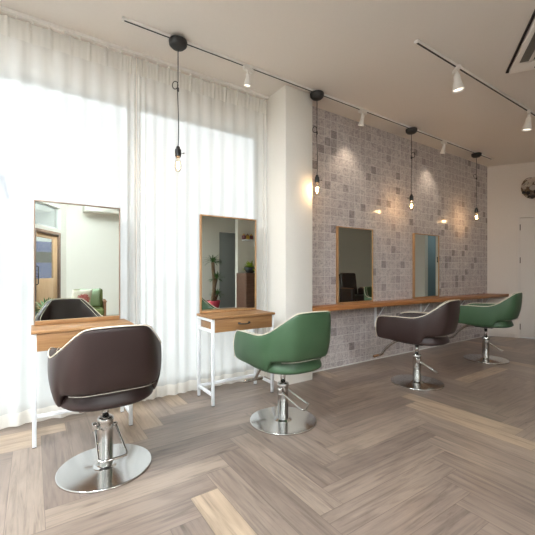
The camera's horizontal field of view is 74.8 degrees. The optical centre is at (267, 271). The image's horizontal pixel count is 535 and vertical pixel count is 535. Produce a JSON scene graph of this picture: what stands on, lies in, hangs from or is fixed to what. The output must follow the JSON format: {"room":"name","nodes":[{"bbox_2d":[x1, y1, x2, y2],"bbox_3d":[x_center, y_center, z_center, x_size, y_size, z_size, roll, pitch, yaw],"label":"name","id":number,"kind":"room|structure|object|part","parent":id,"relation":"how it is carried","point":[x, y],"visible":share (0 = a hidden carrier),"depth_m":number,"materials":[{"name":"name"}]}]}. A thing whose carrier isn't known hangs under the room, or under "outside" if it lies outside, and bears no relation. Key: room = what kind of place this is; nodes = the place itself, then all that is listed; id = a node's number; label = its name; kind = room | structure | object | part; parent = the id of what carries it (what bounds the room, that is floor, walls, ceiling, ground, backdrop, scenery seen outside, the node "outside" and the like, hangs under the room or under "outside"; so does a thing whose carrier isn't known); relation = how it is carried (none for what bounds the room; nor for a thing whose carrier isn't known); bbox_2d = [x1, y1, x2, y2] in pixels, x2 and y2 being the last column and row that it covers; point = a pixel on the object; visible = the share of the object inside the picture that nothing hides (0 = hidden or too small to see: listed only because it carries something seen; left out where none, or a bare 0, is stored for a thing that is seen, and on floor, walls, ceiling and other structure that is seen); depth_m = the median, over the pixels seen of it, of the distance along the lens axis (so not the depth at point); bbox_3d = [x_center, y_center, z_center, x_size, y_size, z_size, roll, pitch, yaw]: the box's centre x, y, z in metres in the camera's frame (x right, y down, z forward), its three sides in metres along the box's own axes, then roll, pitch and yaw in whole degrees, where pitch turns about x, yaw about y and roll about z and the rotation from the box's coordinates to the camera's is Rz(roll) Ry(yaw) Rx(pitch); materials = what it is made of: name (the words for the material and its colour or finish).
{"room":"salon","nodes":[
{"label":"salon","id":0,"kind":"room"},
{"bbox_2d":[20,20,261,422],"bbox_3d":[-2.441,-0.315,2.253,5.749,3.070,0.160,0,0,-34],"label":"wall window","id":1,"kind":"structure","parent":0,"point":[20,20],"depth_m":3.03,"materials":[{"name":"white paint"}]},
{"bbox_2d":[0,336,534,534],"bbox_3d":[3.381,1.120,1.813,15.156,0.001,7.290,0,0,-34],"label":"floor","id":2,"kind":"structure","parent":0,"point":[380,456],"depth_m":2.07,"materials":[{"name":"brown wood"}]},
{"bbox_2d":[31,319,133,448],"bbox_3d":[-1.316,0.748,2.503,0.622,0.745,0.355,0,0,-34],"label":"desk","id":3,"kind":"object","parent":2,"relation":"on","point":[44,337],"visible":0.61,"depth_m":2.30,"materials":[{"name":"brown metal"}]},
{"bbox_3d":[-1.487,0.755,2.232,0.024,0.721,0.024,0,0,-34],"label":"leg","id":4,"kind":"part","parent":3,"relation":"part of","materials":[{"name":"white metal"}]},
{"bbox_3d":[-1.238,0.453,2.388,0.560,0.111,0.018,0,0,-34],"label":"drawer","id":5,"kind":"part","parent":3,"relation":"part of","materials":[{"name":"brown wood"}]},
{"bbox_2d":[33,199,119,325],"bbox_3d":[-1.403,-0.066,2.612,0.571,0.879,0.030,0,0,-36],"label":"mirror","id":6,"kind":"object","parent":3,"relation":"on","point":[76,247],"visible":1,"depth_m":2.59,"materials":[{"name":"brown"}]},
{"bbox_3d":[-1.403,0.359,2.612,0.553,0.030,0.030,0,0,-36],"label":"rail","id":7,"kind":"part","parent":6,"relation":"part of","materials":[{"name":"brown wood"}]},
{"bbox_3d":[-1.000,0.755,2.558,0.024,0.721,0.024,0,0,-34],"label":"leg","id":8,"kind":"part","parent":3,"relation":"part of","materials":[{"name":"white metal"}]},
{"bbox_2d":[47,324,161,493],"bbox_3d":[-0.949,0.691,2.040,0.566,0.858,0.821,0,0,-34],"label":"chair","id":9,"kind":"object","parent":2,"relation":"on","point":[103,369],"visible":1,"depth_m":1.77,"materials":[{"name":"brown leather"}]},
{"bbox_3d":[-0.930,0.649,2.011,0.494,0.109,0.573,0,0,-34],"label":"seat","id":10,"kind":"part","parent":9,"relation":"part of","materials":[{"name":"brown leather"}]},
{"bbox_3d":[-0.875,0.938,1.941,0.156,0.127,0.203,0,0,-38],"label":"pump lever","id":11,"kind":"part","parent":9,"relation":"part of","materials":[{"name":"silver metal"}]},
{"bbox_2d":[84,386,141,396],"bbox_3d":[-0.939,0.628,2.025,0.452,0.083,0.570,0,0,-34],"label":"seat cushion","id":12,"kind":"object","parent":9,"relation":"on","point":[137,392],"depth_m":1.82,"materials":[{"name":"brown leather"}]},
{"bbox_2d":[197,310,274,406],"bbox_3d":[-0.279,0.748,3.198,0.637,0.745,0.355,0,0,-34],"label":"desk","id":13,"kind":"object","parent":2,"relation":"on","point":[213,323],"visible":0.95,"depth_m":3.11,"materials":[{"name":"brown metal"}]},
{"bbox_3d":[-0.621,0.755,3.168,0.024,0.721,0.024,0,0,-34],"label":"leg","id":14,"kind":"part","parent":13,"relation":"part of","materials":[{"name":"white metal"}]},
{"bbox_3d":[-0.539,0.409,3.045,0.022,0.022,0.272,0,0,-34],"label":"rail","id":15,"kind":"part","parent":13,"relation":"part of","materials":[{"name":"white metal"}]},
{"bbox_3d":[-0.539,0.499,3.045,0.022,0.022,0.272,0,0,-34],"label":"rail","id":16,"kind":"part","parent":13,"relation":"part of","materials":[{"name":"white metal"}]},
{"bbox_3d":[-0.457,0.755,2.922,0.024,0.721,0.024,0,0,-34],"label":"leg","id":17,"kind":"part","parent":13,"relation":"part of","materials":[{"name":"white metal"}]},
{"bbox_2d":[199,214,256,313],"bbox_3d":[-0.363,-0.073,3.320,0.592,0.894,0.030,0,0,-34],"label":"mirror","id":18,"kind":"object","parent":13,"relation":"on","point":[227,245],"visible":1,"depth_m":3.30,"materials":[{"name":"brown wood"}]},
{"bbox_3d":[-0.202,0.453,3.082,0.575,0.111,0.018,0,0,-34],"label":"drawer","id":19,"kind":"part","parent":13,"relation":"part of","materials":[{"name":"brown wood"}]},
{"bbox_3d":[-0.122,0.755,3.503,0.024,0.721,0.024,0,0,-34],"label":"leg","id":20,"kind":"part","parent":13,"relation":"part of","materials":[{"name":"white metal"}]},
{"bbox_3d":[0.043,0.755,3.257,0.024,0.721,0.024,0,0,-34],"label":"leg","id":21,"kind":"part","parent":13,"relation":"part of","materials":[{"name":"white metal"}]},
{"bbox_2d":[233,311,330,435],"bbox_3d":[0.098,0.691,2.667,0.566,0.858,0.821,0,0,-34],"label":"chair","id":22,"kind":"object","parent":2,"relation":"on","point":[298,345],"visible":1,"depth_m":2.40,"materials":[{"name":"green leather"}]},
{"bbox_3d":[-0.026,0.817,2.853,0.025,0.229,0.357,0,0,-34],"label":"footrest stem","id":23,"kind":"part","parent":22,"relation":"part of","materials":[{"name":"metal"}]},
{"bbox_3d":[0.118,0.649,2.638,0.494,0.109,0.573,0,0,-34],"label":"seat","id":24,"kind":"part","parent":22,"relation":"part of","materials":[{"name":"green leather"}]},
{"bbox_3d":[0.202,0.938,2.608,0.203,0.127,0.156,0,0,20],"label":"pump lever","id":25,"kind":"part","parent":22,"relation":"part of","materials":[{"name":"silver metal"}]},
{"bbox_2d":[287,358,317,363],"bbox_3d":[0.108,0.628,2.652,0.452,0.083,0.570,0,0,-34],"label":"seat cushion","id":26,"kind":"object","parent":22,"relation":"on","point":[312,361],"depth_m":2.42,"materials":[{"name":"green leather"}]},
{"bbox_2d":[373,299,459,390],"bbox_3d":[1.488,0.689,3.564,0.566,0.862,0.821,0,0,-42],"label":"chair","id":27,"kind":"object","parent":2,"relation":"on","point":[433,328],"visible":1,"depth_m":3.34,"materials":[{"name":"brown leather"}]},
{"bbox_3d":[1.339,0.813,3.731,0.025,0.229,0.357,0,0,-42],"label":"footrest stem","id":28,"kind":"part","parent":27,"relation":"part of","materials":[{"name":"metal"}]},
{"bbox_3d":[1.512,0.645,3.538,0.494,0.109,0.573,0,0,-42],"label":"seat","id":29,"kind":"part","parent":27,"relation":"part of","materials":[{"name":"brown leather"}]},
{"bbox_3d":[1.601,0.938,3.527,0.203,0.127,0.156,0,0,8],"label":"pump lever","id":30,"kind":"part","parent":27,"relation":"part of","materials":[{"name":"silver metal"}]},
{"bbox_2d":[449,292,522,363],"bbox_3d":[2.775,0.681,4.510,0.566,0.878,0.821,0,0,-42],"label":"chair","id":31,"kind":"object","parent":2,"relation":"on","point":[502,314],"visible":0.97,"depth_m":4.28,"materials":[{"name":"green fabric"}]},
{"bbox_3d":[2.625,0.797,4.677,0.025,0.229,0.357,0,0,-42],"label":"footrest stem","id":32,"kind":"part","parent":31,"relation":"part of","materials":[{"name":"metal"}]},
{"bbox_3d":[2.798,0.629,4.484,0.494,0.109,0.573,0,0,-42],"label":"seat","id":33,"kind":"part","parent":31,"relation":"part of","materials":[{"name":"green leather"}]},
{"bbox_2d":[0,0,534,166],"bbox_3d":[3.381,-1.910,1.813,15.398,0.120,7.450,0,0,-34],"label":"ceiling","id":34,"kind":"structure","parent":0,"point":[364,54],"depth_m":2.90,"materials":[{"name":"paint"}]},
{"bbox_2d":[0,6,268,99],"bbox_3d":[-2.345,-1.827,2.118,5.660,0.047,0.028,0,0,-34],"label":"rail","id":35,"kind":"object","parent":34,"relation":"attached to","point":[16,14],"visible":0.99,"depth_m":2.87,"materials":[{"name":"white plastic"}]},
{"bbox_2d":[0,14,135,429],"bbox_3d":[-2.902,-0.352,1.745,4.328,2.895,0.050,0,0,-34],"label":"sheer curtain","id":36,"kind":"object","parent":35,"relation":"hanging from","point":[68,103],"visible":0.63,"depth_m":2.60,"materials":[{"name":"white fabric"}]},
{"bbox_2d":[137,58,266,400],"bbox_3d":[-0.554,-0.352,3.318,1.320,2.895,0.049,0,0,-34],"label":"sheer curtain","id":37,"kind":"object","parent":35,"relation":"hanging from","point":[223,130],"visible":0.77,"depth_m":3.21,"materials":[{"name":"white fabric"}]},
{"bbox_2d":[122,16,492,159],"bbox_3d":[1.301,-1.839,4.122,5.674,0.022,0.036,0,0,-34],"label":"track","id":38,"kind":"object","parent":34,"relation":"attached to","point":[124,19],"visible":1,"depth_m":3.29,"materials":[{"name":"white metal"}]},
{"bbox_2d":[169,35,186,171],"bbox_3d":[-0.709,-1.312,2.775,0.144,1.036,0.144,0,0,-5],"label":"pendant lamp","id":39,"kind":"object","parent":38,"relation":"hanging from","point":[178,43],"visible":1,"depth_m":2.76,"materials":[{"name":"black metal"}]},
{"bbox_3d":[-0.729,-1.380,2.773,0.055,0.790,0.019,0,0,-5],"label":"cord","id":40,"kind":"part","parent":39,"relation":"part of","materials":[{"name":"black metal"}]},
{"bbox_3d":[-0.709,-0.852,2.775,0.058,0.116,0.058,0,0,-5],"label":"bulb","id":41,"kind":"part","parent":39,"relation":"part of","materials":[{"name":"clear glass"}]},
{"bbox_2d":[175,146,184,157],"bbox_3d":[-0.699,-0.954,2.779,0.073,0.088,0.056,0,0,-34],"label":"socket","id":42,"kind":"object","parent":39,"relation":"attached to","point":[178,153],"depth_m":2.76,"materials":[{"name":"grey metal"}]},
{"bbox_2d":[242,65,253,87],"bbox_3d":[-0.181,-1.747,3.142,0.070,0.166,0.110,0,0,45],"label":"track spotlight","id":43,"kind":"object","parent":38,"relation":"attached to","point":[247,83],"visible":1,"depth_m":3.12,"materials":[{"name":"white plastic"}]},
{"bbox_2d":[310,90,323,194],"bbox_3d":[0.508,-1.312,3.590,0.144,1.036,0.144,0,0,1],"label":"pendant lamp","id":44,"kind":"object","parent":38,"relation":"hanging from","point":[316,95],"visible":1,"depth_m":3.57,"materials":[{"name":"black metal"}]},
{"bbox_3d":[0.488,-1.380,3.590,0.055,0.790,0.019,0,0,1],"label":"cord","id":45,"kind":"part","parent":44,"relation":"part of","materials":[{"name":"black metal"}]},
{"bbox_2d":[315,175,321,183],"bbox_3d":[0.519,-0.954,3.592,0.071,0.088,0.059,0,0,-34],"label":"socket","id":46,"kind":"object","parent":44,"relation":"attached to","point":[316,177],"depth_m":3.57,"materials":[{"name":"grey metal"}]},
{"bbox_2d":[358,109,366,125],"bbox_3d":[1.069,-1.746,3.992,0.110,0.168,0.074,0,0,-34],"label":"track spotlight","id":47,"kind":"object","parent":38,"relation":"attached to","point":[361,123],"visible":1,"depth_m":3.96,"materials":[{"name":"white plastic"}]},
{"bbox_2d":[405,127,417,209],"bbox_3d":[1.846,-1.312,4.486,0.144,1.036,0.144,0,0,-3],"label":"pendant lamp","id":48,"kind":"object","parent":38,"relation":"hanging from","point":[412,130],"visible":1,"depth_m":4.48,"materials":[{"name":"black metal"}]},
{"bbox_3d":[1.866,-1.380,4.487,0.055,0.790,0.019,0,0,-3],"label":"cord","id":49,"kind":"part","parent":48,"relation":"part of","materials":[{"name":"black metal"}]},
{"bbox_2d":[440,141,446,153],"bbox_3d":[2.465,-1.746,4.926,0.110,0.168,0.074,0,0,-34],"label":"track spotlight","id":50,"kind":"object","parent":38,"relation":"attached to","point":[444,143],"visible":1,"depth_m":4.90,"materials":[{"name":"white plastic"}]},
{"bbox_2d":[471,152,481,220],"bbox_3d":[3.233,-1.312,5.415,0.144,1.036,0.144,0,0,1],"label":"pendant lamp","id":51,"kind":"object","parent":38,"relation":"hanging from","point":[476,155],"visible":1,"depth_m":5.41,"materials":[{"name":"black metal"}]},
{"bbox_3d":[3.213,-1.380,5.416,0.055,0.790,0.019,0,0,1],"label":"cord","id":52,"kind":"part","parent":51,"relation":"part of","materials":[{"name":"black metal"}]},
{"bbox_2d":[414,39,534,116],"bbox_3d":[2.192,-1.839,3.466,2.424,0.022,0.036,0,0,-34],"label":"track","id":53,"kind":"object","parent":34,"relation":"attached to","point":[417,42],"visible":1,"depth_m":3.26,"materials":[{"name":"white metal"}]},
{"bbox_2d":[452,64,464,93],"bbox_3d":[1.707,-1.724,3.131,0.104,0.212,0.110,0,0,5],"label":"track spotlight","id":54,"kind":"object","parent":53,"relation":"attached to","point":[458,86],"visible":1,"depth_m":3.11,"materials":[{"name":"white plastic"}]},
{"bbox_2d":[521,110,531,131],"bbox_3d":[2.968,-1.723,4.006,0.103,0.213,0.110,0,0,39],"label":"track spotlight","id":55,"kind":"object","parent":53,"relation":"attached to","point":[527,126],"visible":1,"depth_m":3.98,"materials":[{"name":"white plastic"}]},
{"bbox_2d":[506,10,534,73],"bbox_3d":[2.451,-1.830,2.636,0.920,0.040,0.920,0,0,23],"label":"air conditioner","id":56,"kind":"object","parent":34,"relation":"attached to","point":[524,60],"visible":1,"depth_m":2.91,"materials":[{"name":"white plastic"}]},
{"bbox_2d":[265,85,311,384],"bbox_3d":[0.173,-0.315,3.775,0.350,3.070,0.540,0,0,-34],"label":"wall pier","id":57,"kind":"object","parent":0,"point":[289,109],"visible":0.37,"depth_m":3.57,"materials":[{"name":"white paint"}]},
{"bbox_2d":[312,106,486,370],"bbox_3d":[2.057,-0.315,5.061,4.210,3.070,0.200,0,0,-34],"label":"tiled wall","id":58,"kind":"structure","parent":0,"point":[364,171],"depth_m":4.62,"materials":[{"name":"tile"}]},
{"bbox_2d":[336,226,372,303],"bbox_3d":[1.068,-0.081,4.257,0.618,0.909,0.035,0,0,-34],"label":"wall mirror","id":59,"kind":"object","parent":58,"relation":"attached to","point":[354,246],"visible":1,"depth_m":4.24,"materials":[{"name":"brown wood"}]},
{"bbox_2d":[312,336,481,372],"bbox_3d":[2.112,1.114,4.974,4.205,0.012,0.006,0,0,-34],"label":"trim","id":60,"kind":"structure","parent":58,"relation":"attached to","point":[480,336],"depth_m":4.56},
{"bbox_2d":[312,293,508,326],"bbox_3d":[2.258,0.538,4.913,4.377,0.324,0.270,0,0,-34],"label":"countertop","id":61,"kind":"structure","parent":58,"relation":"attached to","point":[333,307],"depth_m":4.48,"materials":[{"name":"brown wood"}]},
{"bbox_2d":[412,233,438,298],"bbox_3d":[2.309,-0.086,5.088,0.620,0.919,0.035,0,0,-34],"label":"wall mirror","id":62,"kind":"object","parent":58,"relation":"attached to","point":[425,247],"visible":1,"depth_m":5.06,"materials":[{"name":"brown wood"}]},
{"bbox_2d":[487,162,534,335],"bbox_3d":[7.712,-0.315,4.583,8.354,3.070,0.070,0,0,23],"label":"wall","id":63,"kind":"structure","parent":0,"point":[506,201],"depth_m":6.04,"materials":[{"name":"paint"}]},
{"bbox_2d":[488,333,517,337],"bbox_3d":[7.655,1.095,4.564,8.204,0.050,0.010,0,0,23],"label":"baseboard","id":64,"kind":"structure","parent":63,"relation":"attached to","point":[489,334],"depth_m":6.05,"materials":[{"name":"paint"}]},
{"bbox_2d":[518,215,534,337],"bbox_3d":[4.662,0.085,5.822,0.830,2.070,0.109,0,0,23],"label":"door","id":65,"kind":"structure","parent":63,"relation":"in","point":[526,226],"depth_m":5.94,"materials":[{"name":"paint"}]},
{"bbox_2d":[521,177,534,198],"bbox_3d":[4.447,-1.407,5.842,0.371,0.370,0.106,0,0,23],"label":"wreath","id":66,"kind":"object","parent":63,"relation":"attached to","point":[525,189],"visible":1,"depth_m":5.86,"materials":[{"name":"brown plant"}]}
]}

